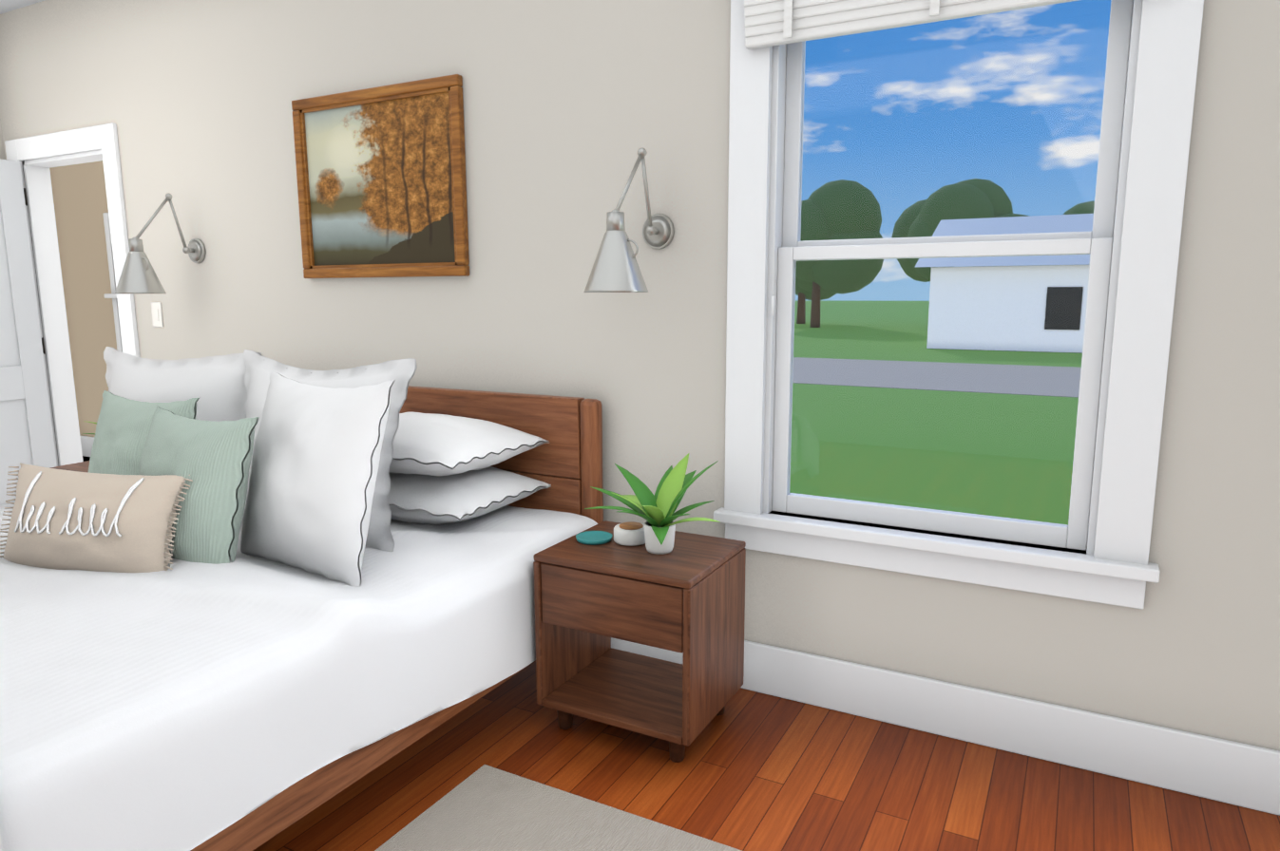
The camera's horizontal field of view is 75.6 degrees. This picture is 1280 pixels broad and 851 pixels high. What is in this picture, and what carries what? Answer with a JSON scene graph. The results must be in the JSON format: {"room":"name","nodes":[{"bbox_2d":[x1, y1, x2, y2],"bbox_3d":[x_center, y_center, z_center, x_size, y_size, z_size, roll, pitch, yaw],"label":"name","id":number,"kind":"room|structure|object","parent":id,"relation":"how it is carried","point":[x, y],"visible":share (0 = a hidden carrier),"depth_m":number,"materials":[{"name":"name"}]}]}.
{"room":"bedroom","nodes":[
{"label":"bedroom","id":0,"kind":"room"},
{"bbox_2d":[0,117,5,159],"bbox_3d":[-4.647,-0.466,2.611,0.120,2.790,4.720,5,11,28],"label":"wall","id":1,"kind":"structure","parent":0,"point":[2,153],"depth_m":4.50,"materials":[{"name":"grey paint"}]},
{"bbox_2d":[0,0,44,14],"bbox_3d":[-1.755,-1.663,0.903,6.640,0.100,4.840,5,11,28],"label":"ceiling","id":2,"kind":"structure","parent":0,"point":[6,6],"depth_m":4.20,"materials":[{"name":"white paint"}]},
{"bbox_2d":[49,160,117,437],"bbox_3d":[-3.206,-1.018,5.958,3.600,2.790,0.120,5,11,28],"label":"wall","id":3,"kind":"structure","parent":0,"point":[80,199],"depth_m":6.50,"materials":[{"name":"beige paint"}]},
{"bbox_2d":[79,435,94,457],"bbox_3d":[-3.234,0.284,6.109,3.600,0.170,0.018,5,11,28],"label":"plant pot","id":4,"kind":"structure","parent":3,"relation":"attached to","point":[86,443],"depth_m":6.80,"materials":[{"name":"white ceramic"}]},
{"bbox_2d":[103,212,122,352],"bbox_3d":[-3.800,-0.980,6.173,0.580,1.210,0.080,5,11,28],"label":"niche","id":5,"kind":"object","parent":3,"relation":"attached to","point":[113,296],"visible":0.08,"depth_m":6.27,"materials":[{"name":"white paint"}]},
{"bbox_2d":[0,0,1279,751],"bbox_3d":[-0.630,-0.576,3.186,6.640,2.790,0.120,5,11,28],"label":"wall","id":6,"kind":"structure","parent":0,"point":[573,108],"depth_m":2.79,"materials":[{"name":"grey paint"}]},
{"bbox_2d":[0,159,57,508],"bbox_3d":[-3.473,-0.356,4.229,0.100,2.018,0.793,5,11,28],"label":"open door","id":7,"kind":"structure","parent":6,"relation":"in","point":[26,432],"depth_m":4.46,"materials":[{"name":"white wood"}]},
{"bbox_2d":[4,123,139,466],"bbox_3d":[-2.958,-0.451,4.465,1.000,2.150,0.142,5,11,28],"label":"door frame","id":8,"kind":"structure","parent":6,"relation":"attached to","point":[47,149],"depth_m":4.51,"materials":[{"name":"white wood"}]},
{"bbox_2d":[151,302,163,326],"bbox_3d":[-2.384,-0.547,4.073,0.075,0.120,0.010,5,11,28],"label":"switch plate","id":9,"kind":"object","parent":6,"relation":"attached to","point":[157,315],"visible":1,"depth_m":4.07,"materials":[{"name":"white plastic"}]},
{"bbox_2d":[114,192,205,293],"bbox_3d":[-2.160,-0.816,3.688,0.198,0.447,0.384,5,11,28],"label":"sconce","id":10,"kind":"object","parent":6,"relation":"attached to","point":[138,275],"visible":1,"depth_m":3.59,"materials":[{"name":"silver metal"}]},
{"bbox_2d":[291,74,469,278],"bbox_3d":[-1.038,-0.951,3.257,0.880,0.720,0.032,5,11,28],"label":"picture frame","id":11,"kind":"object","parent":6,"relation":"attached to","point":[381,178],"visible":0.98,"depth_m":3.24,"materials":[{"name":"brown wood"}]},
{"bbox_2d":[583,147,674,292],"bbox_3d":[-0.029,-0.639,2.554,0.198,0.447,0.384,5,11,28],"label":"sconce","id":12,"kind":"object","parent":6,"relation":"attached to","point":[616,268],"visible":1,"depth_m":2.45,"materials":[{"name":"silver metal"}]},
{"bbox_2d":[611,637,1279,816],"bbox_3d":[-0.191,0.766,3.088,5.340,0.170,0.017,5,11,28],"label":"baseboard","id":13,"kind":"structure","parent":6,"relation":"attached to","point":[1236,773],"depth_m":2.37,"materials":[{"name":"white wood"}]},
{"bbox_2d":[713,0,1203,609],"bbox_3d":[0.830,-0.573,2.354,1.250,2.050,0.180,5,11,28],"label":"window","id":14,"kind":"structure","parent":6,"relation":"in","point":[1130,243],"depth_m":2.32,"materials":[{"name":"white"}]},
{"bbox_2d":[744,0,1078,315],"bbox_3d":[0.761,-0.815,2.251,1.180,1.032,0.065,5,11,28],"label":"window blind","id":15,"kind":"object","parent":14,"relation":"attached to","point":[770,23],"visible":0.96,"depth_m":2.30,"materials":[{"name":"white plastic"}]},
{"bbox_2d":[252,661,1279,850],"bbox_3d":[-1.776,1.147,1.471,6.560,0.050,4.760,5,11,28],"label":"floor","id":16,"kind":"structure","parent":0,"point":[753,771],"depth_m":2.24,"materials":[{"name":"brown wood"}]},
{"bbox_2d":[49,460,89,472],"bbox_3d":[-2.328,0.457,3.806,0.520,0.565,0.420,5,11,28],"label":"nightstand","id":17,"kind":"object","parent":16,"relation":"on","point":[82,467],"depth_m":3.71,"materials":[{"name":"brown wood"}]},
{"bbox_2d":[0,346,603,850],"bbox_3d":[-1.542,0.390,2.409,2.127,1.141,2.313,5,11,28],"label":"bed","id":18,"kind":"object","parent":16,"relation":"on","point":[249,600],"visible":0.96,"depth_m":2.15,"materials":[{"name":"white fabric"}]},
{"bbox_2d":[374,764,741,850],"bbox_3d":[-0.492,1.137,1.310,0.910,0.010,1.900,5,11,28],"label":"rug","id":19,"kind":"object","parent":16,"relation":"on","point":[485,808],"visible":1,"depth_m":2.08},
{"bbox_2d":[533,520,745,763],"bbox_3d":[0.007,0.650,2.563,0.515,0.565,0.420,5,11,28],"label":"nightstand","id":20,"kind":"object","parent":16,"relation":"on","point":[685,597],"visible":1,"depth_m":2.44,"materials":[{"name":"brown wood"}]},
{"bbox_2d":[575,531,612,545],"bbox_3d":[-0.143,0.352,2.590,0.116,0.012,0.116,5,11,28],"label":"dish","id":21,"kind":"object","parent":20,"relation":"on","point":[593,538],"visible":0.98,"depth_m":2.60,"materials":[{"name":"teal ceramic"}]},
{"bbox_2d":[613,521,645,546],"bbox_3d":[-0.028,0.335,2.570,0.108,0.052,0.108,5,11,28],"label":"candle jar","id":22,"kind":"object","parent":20,"relation":"on","point":[629,534],"visible":0.92,"depth_m":2.53,"materials":[{"name":"white ceramic"}]},
{"bbox_2d":[584,453,720,554],"bbox_3d":[0.060,0.232,2.498,0.450,0.280,0.449,5,11,28],"label":"plant","id":23,"kind":"object","parent":20,"relation":"on","point":[658,513],"visible":1,"depth_m":2.49,"materials":[{"name":"green plant"}]},
{"label":"outside","id":24,"kind":"structure","parent":0,"visible":0},
{"bbox_2d":[789,300,1082,525],"bbox_3d":[38.674,-8.278,61.319,140.000,0.160,139.400,5,11,28],"label":"ground","id":25,"kind":"structure","parent":24,"point":[1011,389],"depth_m":11.63,"materials":[{"name":"green plant"}]},
{"bbox_2d":[795,178,1094,327],"bbox_3d":[21.970,-7.440,34.692,45.558,6.913,12.977,5,11,28],"label":"trees","id":26,"kind":"object","parent":25,"relation":"on","point":[854,267],"depth_m":37.60,"materials":[{"name":"green plant"}]},
{"bbox_2d":[915,213,1093,352],"bbox_3d":[16.405,-4.507,25.402,13.800,4.140,9.000,5,11,28],"label":"building","id":27,"kind":"structure","parent":25,"relation":"on","point":[1016,327],"depth_m":24.22,"materials":[{"name":"white paint"}]}
]}

